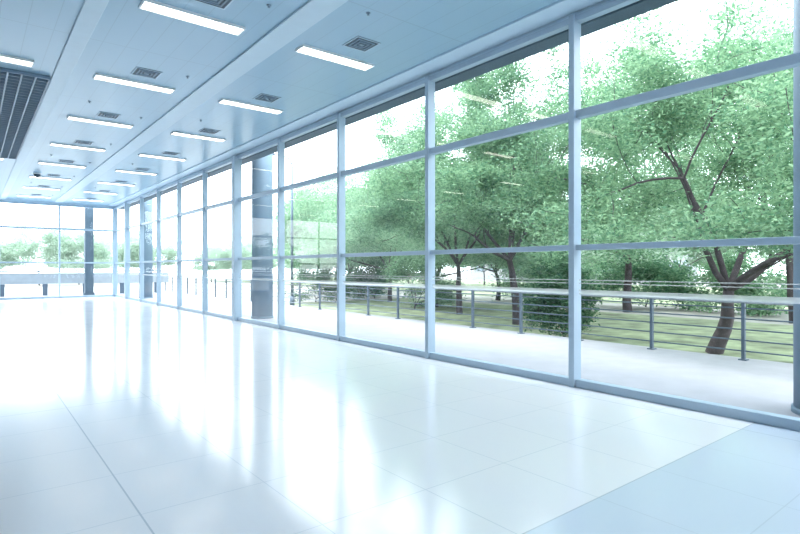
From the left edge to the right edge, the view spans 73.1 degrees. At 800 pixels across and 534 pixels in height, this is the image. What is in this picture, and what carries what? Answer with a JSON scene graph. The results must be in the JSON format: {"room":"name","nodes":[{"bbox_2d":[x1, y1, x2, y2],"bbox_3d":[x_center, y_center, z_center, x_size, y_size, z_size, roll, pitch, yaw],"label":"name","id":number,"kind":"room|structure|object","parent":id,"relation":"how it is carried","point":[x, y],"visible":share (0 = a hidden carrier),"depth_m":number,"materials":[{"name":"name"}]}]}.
{"room":"lobby","nodes":[
{"label":"lobby","id":0,"kind":"room"},
{"bbox_2d":[0,199,115,207],"bbox_3d":[-20.427,-3.190,24.039,13.990,0.140,0.160,0,0,-39],"label":"wall","id":1,"kind":"structure","parent":0,"point":[10,200],"depth_m":26.66,"materials":[{"name":"paint"}]},
{"bbox_2d":[0,0,108,198],"bbox_3d":[-7.296,-3.245,11.096,0.230,0.030,36.450,0,0,-39],"label":"beam","id":2,"kind":"structure","parent":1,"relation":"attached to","point":[91,11],"depth_m":8.90,"materials":[{"name":"paint"}]},
{"bbox_2d":[54,0,347,202],"bbox_3d":[-5.574,-3.245,12.467,0.350,0.030,36.450,0,0,-39],"label":"beam","id":3,"kind":"structure","parent":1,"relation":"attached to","point":[311,12],"depth_m":8.93,"materials":[{"name":"paint"}]},
{"bbox_2d":[0,0,558,204],"bbox_3d":[-9.023,-3.410,9.734,14.410,0.300,36.870,0,0,-39],"label":"ceiling","id":4,"kind":"structure","parent":0,"point":[126,37],"depth_m":8.66,"materials":[{"name":"paint"}]},
{"bbox_2d":[0,54,33,66],"bbox_3d":[-6.330,-3.242,8.190,1.280,0.035,0.260,0,0,-39],"label":"ceiling light","id":5,"kind":"object","parent":4,"relation":"attached to","point":[4,58],"depth_m":8.43,"materials":[{"name":"white plastic"}]},
{"bbox_2d":[0,67,49,158],"bbox_3d":[-9.914,-3.229,11.536,3.284,0.062,8.624,0,0,-39],"label":"grille","id":6,"kind":"object","parent":4,"relation":"in","point":[22,93],"depth_m":10.64,"materials":[{"name":"grey metal"}]},
{"bbox_2d":[17,195,50,197],"bbox_3d":[-16.624,-3.242,24.537,1.280,0.035,0.260,0,0,-39],"label":"ceiling light","id":7,"kind":"object","parent":4,"relation":"in","point":[17,195],"depth_m":24.51,"materials":[{"name":"white plastic"}]},
{"bbox_2d":[33,172,40,177],"bbox_3d":[-12.421,-3.175,18.488,0.240,0.170,0.240,0,0,-39],"label":"security camera","id":8,"kind":"object","parent":4,"relation":"attached to","point":[36,174],"visible":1,"depth_m":18.41,"materials":[{"name":"white plastic"}]},
{"bbox_2d":[22,186,59,189],"bbox_3d":[-14.631,-3.242,22.033,1.280,0.035,0.260,0,0,-39],"label":"ceiling light","id":9,"kind":"object","parent":4,"relation":"in","point":[22,186],"depth_m":21.99,"materials":[{"name":"white plastic"}]},
{"bbox_2d":[29,175,71,180],"bbox_3d":[-12.637,-3.242,19.530,1.280,0.035,0.260,0,0,-39],"label":"ceiling light","id":10,"kind":"object","parent":4,"relation":"in","point":[31,176],"depth_m":19.54,"materials":[{"name":"white plastic"}]},
{"bbox_2d":[38,161,85,167],"bbox_3d":[-10.644,-3.242,17.027,1.280,0.035,0.260,0,0,-39],"label":"ceiling light","id":11,"kind":"object","parent":4,"relation":"in","point":[46,163],"depth_m":17.00,"materials":[{"name":"white plastic"}]},
{"bbox_2d":[58,160,74,162],"bbox_3d":[-10.215,-3.249,16.537,0.400,0.020,0.400,0,0,-39],"label":"ceiling vent","id":12,"kind":"object","parent":4,"relation":"in","point":[63,161],"visible":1,"depth_m":16.50,"materials":[{"name":"metal"}]},
{"bbox_2d":[50,142,105,151],"bbox_3d":[-8.650,-3.242,14.523,1.280,0.035,0.260,0,0,-39],"label":"ceiling light","id":13,"kind":"object","parent":4,"relation":"attached to","point":[51,144],"depth_m":14.49,"materials":[{"name":"white plastic"}]},
{"bbox_2d":[74,140,93,144],"bbox_3d":[-8.222,-3.249,14.034,0.400,0.020,0.400,0,0,-39],"label":"ceiling vent","id":14,"kind":"object","parent":4,"relation":"in","point":[76,141],"visible":1,"depth_m":14.00,"materials":[{"name":"metal"}]},
{"bbox_2d":[72,198,102,201],"bbox_3d":[-14.942,-3.242,25.876,1.280,0.035,0.260,0,0,-39],"label":"ceiling light","id":15,"kind":"object","parent":4,"relation":"in","point":[73,198],"depth_m":25.90,"materials":[{"name":"white plastic"}]},
{"bbox_2d":[67,115,133,128],"bbox_3d":[-6.657,-3.242,12.020,1.280,0.035,0.260,0,0,-39],"label":"ceiling light","id":16,"kind":"object","parent":4,"relation":"attached to","point":[69,117],"depth_m":11.98,"materials":[{"name":"white plastic"}]},
{"bbox_2d":[83,191,117,194],"bbox_3d":[-12.949,-3.242,23.373,1.280,0.035,0.260,0,0,-39],"label":"ceiling light","id":17,"kind":"object","parent":4,"relation":"in","point":[83,191],"depth_m":23.31,"materials":[{"name":"white plastic"}]},
{"bbox_2d":[96,111,119,118],"bbox_3d":[-6.229,-3.249,11.530,0.400,0.020,0.400,0,0,-39],"label":"ceiling vent","id":18,"kind":"object","parent":4,"relation":"in","point":[100,114],"visible":1,"depth_m":11.51,"materials":[{"name":"metal"}]},
{"bbox_2d":[97,181,134,185],"bbox_3d":[-10.955,-3.242,20.869,1.280,0.035,0.260,0,0,-39],"label":"ceiling light","id":19,"kind":"object","parent":4,"relation":"in","point":[98,181],"depth_m":20.82,"materials":[{"name":"white plastic"}]},
{"bbox_2d":[93,73,174,93],"bbox_3d":[-4.664,-3.242,9.517,1.280,0.035,0.260,0,0,-39],"label":"ceiling light","id":20,"kind":"object","parent":4,"relation":"attached to","point":[97,76],"depth_m":9.49,"materials":[{"name":"white plastic"}]},
{"bbox_2d":[115,169,157,175],"bbox_3d":[-8.962,-3.242,18.366,1.280,0.035,0.260,0,0,-39],"label":"ceiling light","id":21,"kind":"object","parent":4,"relation":"in","point":[126,171],"depth_m":18.34,"materials":[{"name":"white plastic"}]},
{"bbox_2d":[134,168,149,170],"bbox_3d":[-8.534,-3.249,17.876,0.400,0.020,0.400,0,0,-39],"label":"ceiling vent","id":22,"kind":"object","parent":4,"relation":"in","point":[140,169],"visible":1,"depth_m":17.84,"materials":[{"name":"metal"}]},
{"bbox_2d":[131,67,162,78],"bbox_3d":[-4.235,-3.249,9.027,0.400,0.020,0.400,0,0,-39],"label":"ceiling vent","id":23,"kind":"object","parent":4,"relation":"in","point":[138,71],"visible":1,"depth_m":9.00,"materials":[{"name":"metal"}]},
{"bbox_2d":[138,153,186,160],"bbox_3d":[-6.969,-3.242,15.863,1.280,0.035,0.260,0,0,-39],"label":"ceiling light","id":24,"kind":"object","parent":4,"relation":"in","point":[144,155],"depth_m":15.84,"materials":[{"name":"white plastic"}]},
{"bbox_2d":[161,151,179,155],"bbox_3d":[-6.540,-3.249,15.373,0.400,0.020,0.400,0,0,-39],"label":"ceiling vent","id":25,"kind":"object","parent":4,"relation":"in","point":[164,152],"visible":1,"depth_m":15.34,"materials":[{"name":"metal"}]},
{"bbox_2d":[139,0,245,35],"bbox_3d":[-2.670,-3.242,7.014,1.280,0.035,0.260,0,0,-39],"label":"ceiling light","id":26,"kind":"object","parent":4,"relation":"attached to","point":[153,6],"depth_m":6.98,"materials":[{"name":"white plastic"}]},
{"bbox_2d":[170,131,225,141],"bbox_3d":[-4.975,-3.242,13.359,1.280,0.035,0.260,0,0,-39],"label":"ceiling light","id":27,"kind":"object","parent":4,"relation":"attached to","point":[174,132],"depth_m":13.31,"materials":[{"name":"white plastic"}]},
{"bbox_2d":[198,128,219,133],"bbox_3d":[-4.547,-3.249,12.870,0.400,0.020,0.400,0,0,-39],"label":"ceiling vent","id":28,"kind":"object","parent":4,"relation":"in","point":[204,130],"visible":1,"depth_m":12.84,"materials":[{"name":"metal"}]},
{"bbox_2d":[193,0,233,9],"bbox_3d":[-2.242,-3.249,6.524,0.400,0.020,0.400,0,0,-39],"label":"ceiling vent","id":29,"kind":"object","parent":4,"relation":"in","point":[221,4],"visible":1,"depth_m":6.62,"materials":[{"name":"metal"}]},
{"bbox_2d":[218,98,283,113],"bbox_3d":[-2.982,-3.242,10.856,1.280,0.035,0.260,0,0,-39],"label":"ceiling light","id":30,"kind":"object","parent":4,"relation":"attached to","point":[223,101],"depth_m":10.82,"materials":[{"name":"white plastic"}]},
{"bbox_2d":[253,93,280,102],"bbox_3d":[-2.553,-3.249,10.366,0.400,0.020,0.400,0,0,-39],"label":"ceiling vent","id":31,"kind":"object","parent":4,"relation":"in","point":[262,97],"visible":1,"depth_m":10.34,"materials":[{"name":"metal"}]},
{"bbox_2d":[295,44,374,70],"bbox_3d":[-0.988,-3.242,8.353,1.280,0.035,0.260,0,0,-39],"label":"ceiling light","id":32,"kind":"object","parent":4,"relation":"attached to","point":[305,49],"depth_m":8.31,"materials":[{"name":"white plastic"}]},
{"bbox_2d":[342,36,380,51],"bbox_3d":[-0.560,-3.249,7.863,0.400,0.020,0.400,0,0,-39],"label":"ceiling vent","id":33,"kind":"object","parent":4,"relation":"in","point":[358,43],"visible":1,"depth_m":7.84,"materials":[{"name":"metal"}]},
{"bbox_2d":[119,0,677,209],"bbox_3d":[-3.456,-3.350,14.550,0.300,0.420,37.070,0,0,-39],"label":"roof overhang","id":34,"kind":"object","parent":4,"relation":"attached to","point":[640,7],"visible":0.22,"depth_m":8.56,"materials":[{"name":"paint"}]},
{"bbox_2d":[116,0,611,206],"bbox_3d":[-3.527,-3.210,14.174,0.160,0.100,36.570,0,0,-39],"label":"wall","id":35,"kind":"structure","parent":0,"point":[603,1],"depth_m":8.88,"materials":[{"name":"paint"}]},
{"bbox_2d":[108,0,602,205],"bbox_3d":[-3.697,-3.245,13.962,0.370,0.030,36.450,0,0,-39],"label":"trim","id":36,"kind":"structure","parent":35,"relation":"attached to","point":[559,9],"depth_m":8.93,"materials":[{"name":"paint"}]},
{"bbox_2d":[0,292,799,533],"bbox_3d":[-10.062,1.650,9.546,24.150,0.300,43.470,0,0,-39],"label":"floor","id":37,"kind":"structure","parent":0,"point":[118,415],"depth_m":4.92,"materials":[{"name":"tile"}]},
{"bbox_2d":[0,201,113,299],"bbox_3d":[-20.407,-0.820,23.966,13.880,4.640,0.140,0,0,-39],"label":"frame","id":38,"kind":"object","parent":37,"relation":"on","point":[59,205],"visible":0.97,"depth_m":26.79,"materials":[{"name":"metal"}]},
{"bbox_2d":[0,270,168,296],"bbox_3d":[-22.902,0.826,26.594,21.900,1.368,0.240,0,0,-39],"label":"railing","id":39,"kind":"object","parent":37,"relation":"on","point":[44,279],"visible":0.8,"depth_m":29.83,"materials":[{"name":"metal"}]},
{"bbox_2d":[83,208,94,294],"bbox_3d":[-16.899,-1.495,29.329,0.500,6.010,0.500,0,0,-39],"label":"square column","id":40,"kind":"structure","parent":37,"relation":"on","point":[88,212],"depth_m":29.17,"materials":[{"name":"paint"}]},
{"bbox_2d":[139,199,152,297],"bbox_3d":[-12.729,-1.745,27.062,0.660,6.510,0.660,0,0,-39],"label":"round column","id":41,"kind":"structure","parent":37,"relation":"on","point":[148,205],"depth_m":26.85,"materials":[{"name":"metal"}]},
{"bbox_2d":[251,154,273,318],"bbox_3d":[-4.152,-1.745,16.291,0.660,6.510,0.660,0,0,-39],"label":"round column","id":42,"kind":"structure","parent":37,"relation":"on","point":[262,168],"depth_m":16.02,"materials":[{"name":"metal"}]},
{"bbox_2d":[114,0,799,430],"bbox_3d":[-3.806,-0.840,14.348,0.220,4.680,35.830,0,0,-39],"label":"frame","id":43,"kind":"object","parent":37,"relation":"on","point":[575,114],"visible":1,"depth_m":8.44,"materials":[{"name":"metal"}]},
{"bbox_2d":[161,276,792,360],"bbox_3d":[-2.428,1.012,18.942,0.120,0.995,44.200,0,0,-39],"label":"terrace railing","id":44,"kind":"object","parent":37,"relation":"on","point":[743,302],"visible":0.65,"depth_m":11.30,"materials":[{"name":"metal"}]},
{"bbox_2d":[791,0,799,415],"bbox_3d":[4.413,-1.745,5.534,0.660,6.510,0.660,0,0,-39],"label":"round column","id":45,"kind":"structure","parent":37,"relation":"on","point":[795,406],"depth_m":5.60,"materials":[{"name":"metal"}]},
{"label":"outside","id":46,"kind":"structure","parent":0,"visible":0},
{"bbox_2d":[5,273,792,324],"bbox_3d":[0.145,2.140,64.031,200.000,0.480,220.000,0,0,-39],"label":"ground","id":47,"kind":"structure","parent":46,"point":[99,288],"depth_m":39.92,"materials":[{"name":"concrete"}]},
{"bbox_2d":[0,235,15,270],"bbox_3d":[-42.705,-1.100,55.350,6.498,5.982,8.581,0,0,-25],"label":"shade tree","id":48,"kind":"object","parent":47,"relation":"on","point":[2,251],"visible":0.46,"depth_m":55.29,"materials":[{"name":"green plant"}]},
{"bbox_2d":[0,218,83,284],"bbox_3d":[-38.518,-1.704,57.793,10.321,7.196,7.816,0,0,-22],"label":"shade tree","id":49,"kind":"object","parent":47,"relation":"on","point":[23,249],"visible":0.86,"depth_m":56.69,"materials":[{"name":"green plant"}]},
{"bbox_2d":[33,221,120,284],"bbox_3d":[-36.080,-1.705,60.455,10.324,7.198,7.818,0,0,1],"label":"shade tree","id":50,"kind":"object","parent":47,"relation":"on","point":[102,253],"visible":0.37,"depth_m":59.44,"materials":[{"name":"green plant"}]},
{"bbox_2d":[80,231,156,269],"bbox_3d":[-35.715,-1.545,67.811,9.862,6.875,7.468,0,0,-27],"label":"shade tree","id":51,"kind":"object","parent":47,"relation":"on","point":[133,242],"visible":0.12,"depth_m":67.45,"materials":[{"name":"green plant"}]},
{"bbox_2d":[118,228,189,271],"bbox_3d":[-32.210,-1.783,70.103,8.899,7.354,10.046,0,0,-6],"label":"shade tree","id":52,"kind":"object","parent":47,"relation":"on","point":[171,254],"visible":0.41,"depth_m":70.70,"materials":[{"name":"green plant"}]},
{"bbox_2d":[187,237,231,281],"bbox_3d":[-24.592,-1.122,71.272,8.646,6.028,6.547,0,0,35],"label":"shade tree","id":53,"kind":"object","parent":47,"relation":"on","point":[215,251],"visible":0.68,"depth_m":70.43,"materials":[{"name":"green plant"}]},
{"bbox_2d":[285,248,353,301],"bbox_3d":[-4.404,0.750,29.792,4.006,3.702,3.666,0,0,-5],"label":"shrub","id":54,"kind":"object","parent":47,"relation":"on","point":[323,276],"visible":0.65,"depth_m":29.26,"materials":[{"name":"green plant"}]},
{"bbox_2d":[273,166,375,288],"bbox_3d":[-4.954,-2.908,40.996,10.747,9.602,10.748,0,0,-8],"label":"shade tree","id":55,"kind":"object","parent":47,"relation":"on","point":[296,197],"visible":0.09,"depth_m":39.16,"materials":[{"name":"green plant"}]},
{"bbox_2d":[273,167,387,281],"bbox_3d":[-4.610,-2.944,42.766,12.502,9.685,9.468,0,0,-21],"label":"shade tree","id":56,"kind":"object","parent":47,"relation":"on","point":[287,234],"visible":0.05,"depth_m":41.16,"materials":[{"name":"green plant"}]},
{"bbox_2d":[273,162,402,294],"bbox_3d":[-3.257,-2.690,34.991,10.260,9.166,10.259,0,0,28],"label":"shade tree","id":57,"kind":"object","parent":47,"relation":"on","point":[299,211],"visible":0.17,"depth_m":33.62,"materials":[{"name":"green plant"}]},
{"bbox_2d":[345,256,410,299],"bbox_3d":[-1.788,0.674,33.279,5.359,3.472,4.756,0,0,-43],"label":"shrub","id":58,"kind":"object","parent":47,"relation":"on","point":[371,277],"visible":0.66,"depth_m":31.86,"materials":[{"name":"green plant"}]},
{"bbox_2d":[185,278,787,311],"bbox_3d":[10.669,1.880,56.433,33.000,0.001,105.000,0,0,-39],"label":"lawn","id":59,"kind":"structure","parent":47,"relation":"on","point":[468,283],"depth_m":49.05,"materials":[{"name":"green plant"}]},
{"bbox_2d":[221,233,251,270],"bbox_3d":[-21.107,-1.483,72.085,7.334,6.752,9.684,0,0,-35],"label":"shade tree","id":60,"kind":"object","parent":59,"relation":"on","point":[246,247],"visible":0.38,"depth_m":69.72,"materials":[{"name":"green plant"}]},
{"bbox_2d":[242,241,276,271],"bbox_3d":[-20.136,-1.241,77.670,8.988,6.266,6.806,0,0,43],"label":"shade tree","id":61,"kind":"object","parent":59,"relation":"on","point":[274,265],"visible":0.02,"depth_m":76.82,"materials":[{"name":"green plant"}]},
{"bbox_2d":[285,262,316,269],"bbox_3d":[-14.457,-1.382,80.616,7.114,6.550,9.394,0,0,-40],"label":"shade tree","id":62,"kind":"object","parent":59,"relation":"on","point":[288,267],"visible":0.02,"depth_m":80.73,"materials":[{"name":"green plant"}]},
{"bbox_2d":[449,239,504,284],"bbox_3d":[9.382,-1.608,59.303,10.043,7.002,7.606,0,0,15],"label":"shade tree","id":63,"kind":"object","parent":59,"relation":"on","point":[499,239],"visible":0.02,"depth_m":59.79,"materials":[{"name":"green plant"}]},
{"bbox_2d":[581,234,667,269],"bbox_3d":[16.653,-1.395,42.047,9.430,6.574,7.142,0,0,-37],"label":"shade tree","id":64,"kind":"object","parent":59,"relation":"on","point":[583,252],"visible":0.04,"depth_m":40.34,"materials":[{"name":"green plant"}]},
{"bbox_2d":[582,171,757,267],"bbox_3d":[19.671,-2.896,39.618,13.752,9.588,10.415,0,0,-13],"label":"shade tree","id":65,"kind":"object","parent":59,"relation":"on","point":[641,233],"visible":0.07,"depth_m":38.37,"materials":[{"name":"green plant"}]},
{"bbox_2d":[681,198,787,287],"bbox_3d":[25.615,-1.913,38.765,10.921,7.614,8.271,0,0,33],"label":"shade tree","id":66,"kind":"object","parent":59,"relation":"on","point":[723,248],"visible":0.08,"depth_m":39.35,"materials":[{"name":"green plant"}]},
{"bbox_2d":[435,187,581,299],"bbox_3d":[5.471,-2.908,32.020,10.748,9.602,10.747,0,0,24],"label":"shade tree","id":67,"kind":"object","parent":47,"relation":"on","point":[497,277],"visible":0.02,"depth_m":31.34,"materials":[{"name":"green plant"}]},
{"bbox_2d":[285,298,792,363],"bbox_3d":[8.777,1.880,14.020,10.800,0.001,41.000,0,0,-39],"label":"lawn","id":68,"kind":"structure","parent":47,"relation":"on","point":[681,329],"depth_m":17.29,"materials":[{"name":"green plant"}]},
{"bbox_2d":[285,156,292,183],"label":"street lamp","id":69,"kind":"object","parent":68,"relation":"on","point":[285,156],"depth_m":26.32,"materials":[{"name":"metal"}]},
{"bbox_2d":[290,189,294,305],"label":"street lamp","id":70,"kind":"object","parent":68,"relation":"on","point":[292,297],"depth_m":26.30,"materials":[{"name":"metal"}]},
{"bbox_2d":[288,130,457,300],"bbox_3d":[-1.086,-2.956,29.275,9.770,9.700,9.771,0,0,12],"label":"shade tree","id":71,"kind":"object","parent":68,"relation":"on","point":[325,228],"visible":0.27,"depth_m":28.03,"materials":[{"name":"green plant"}]},
{"bbox_2d":[378,250,473,308],"bbox_3d":[1.162,1.056,24.831,4.388,3.986,3.769,0,0,-10],"label":"shrub","id":72,"kind":"object","parent":68,"relation":"on","point":[398,274],"visible":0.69,"depth_m":24.56,"materials":[{"name":"green plant"}]},
{"bbox_2d":[326,75,565,314],"bbox_3d":[2.432,-3.684,21.305,9.834,11.133,7.721,0,0,-30],"label":"shade tree","id":73,"kind":"object","parent":68,"relation":"on","point":[357,238],"visible":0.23,"depth_m":20.89,"materials":[{"name":"green plant"}]},
{"bbox_2d":[357,164,556,306],"bbox_3d":[2.314,-2.255,25.865,9.283,8.293,9.282,0,0,-41],"label":"shade tree","id":74,"kind":"object","parent":68,"relation":"on","point":[484,258],"visible":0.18,"depth_m":23.98,"materials":[{"name":"green plant"}]},
{"bbox_2d":[345,42,667,324],"bbox_3d":[3.301,-4.272,17.465,10.408,12.310,8.362,0,0,-26],"label":"shade tree","id":75,"kind":"object","parent":68,"relation":"on","point":[484,174],"visible":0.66,"depth_m":16.02,"materials":[{"name":"green plant"}]},
{"bbox_2d":[513,235,610,336],"bbox_3d":[4.184,0.604,14.224,2.404,2.924,2.269,0,0,11],"label":"shrub","id":76,"kind":"object","parent":68,"relation":"on","point":[559,280],"visible":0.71,"depth_m":13.79,"materials":[{"name":"green plant"}]},
{"bbox_2d":[479,245,615,302],"bbox_3d":[8.075,0.384,29.414,6.254,3.926,7.373,0,0,-45],"label":"shrub","id":77,"kind":"object","parent":47,"relation":"on","point":[505,284],"visible":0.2,"depth_m":29.17,"materials":[{"name":"green plant"}]},
{"bbox_2d":[470,235,696,283],"bbox_3d":[24.381,-1.500,76.939,10.600,6.800,30.600,0,0,-39],"label":"building","id":78,"kind":"structure","parent":47,"relation":"on","point":[478,275],"depth_m":82.22,"materials":[{"name":"white"}]},
{"bbox_2d":[452,15,745,310],"bbox_3d":[8.332,-4.740,23.463,12.789,13.271,11.290,0,0,24],"label":"shade tree","id":79,"kind":"object","parent":47,"relation":"on","point":[627,288],"visible":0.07,"depth_m":22.19,"materials":[{"name":"green plant"}]},
{"bbox_2d":[487,0,792,354],"bbox_3d":[7.025,-2.152,10.539,9.464,8.190,8.954,0,0,-32],"label":"shade tree","id":80,"kind":"object","parent":47,"relation":"on","point":[626,139],"visible":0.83,"depth_m":10.55,"materials":[{"name":"green plant"}]},
{"bbox_2d":[586,249,715,309],"bbox_3d":[11.576,0.461,25.738,6.096,3.208,5.646,0,0,6],"label":"shrub","id":81,"kind":"object","parent":47,"relation":"on","point":[669,278],"visible":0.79,"depth_m":24.78,"materials":[{"name":"green plant"}]},
{"bbox_2d":[631,0,792,320],"bbox_3d":[13.043,-3.703,18.125,11.293,11.192,11.589,0,0,20],"label":"shade tree","id":82,"kind":"object","parent":47,"relation":"on","point":[682,203],"visible":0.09,"depth_m":17.51,"materials":[{"name":"green plant"}]},
{"bbox_2d":[678,246,787,316],"bbox_3d":[14.795,1.140,22.216,5.965,4.262,4.941,0,0,25],"label":"shrub","id":83,"kind":"object","parent":47,"relation":"on","point":[754,289],"visible":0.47,"depth_m":22.32,"materials":[{"name":"green plant"}]}
]}

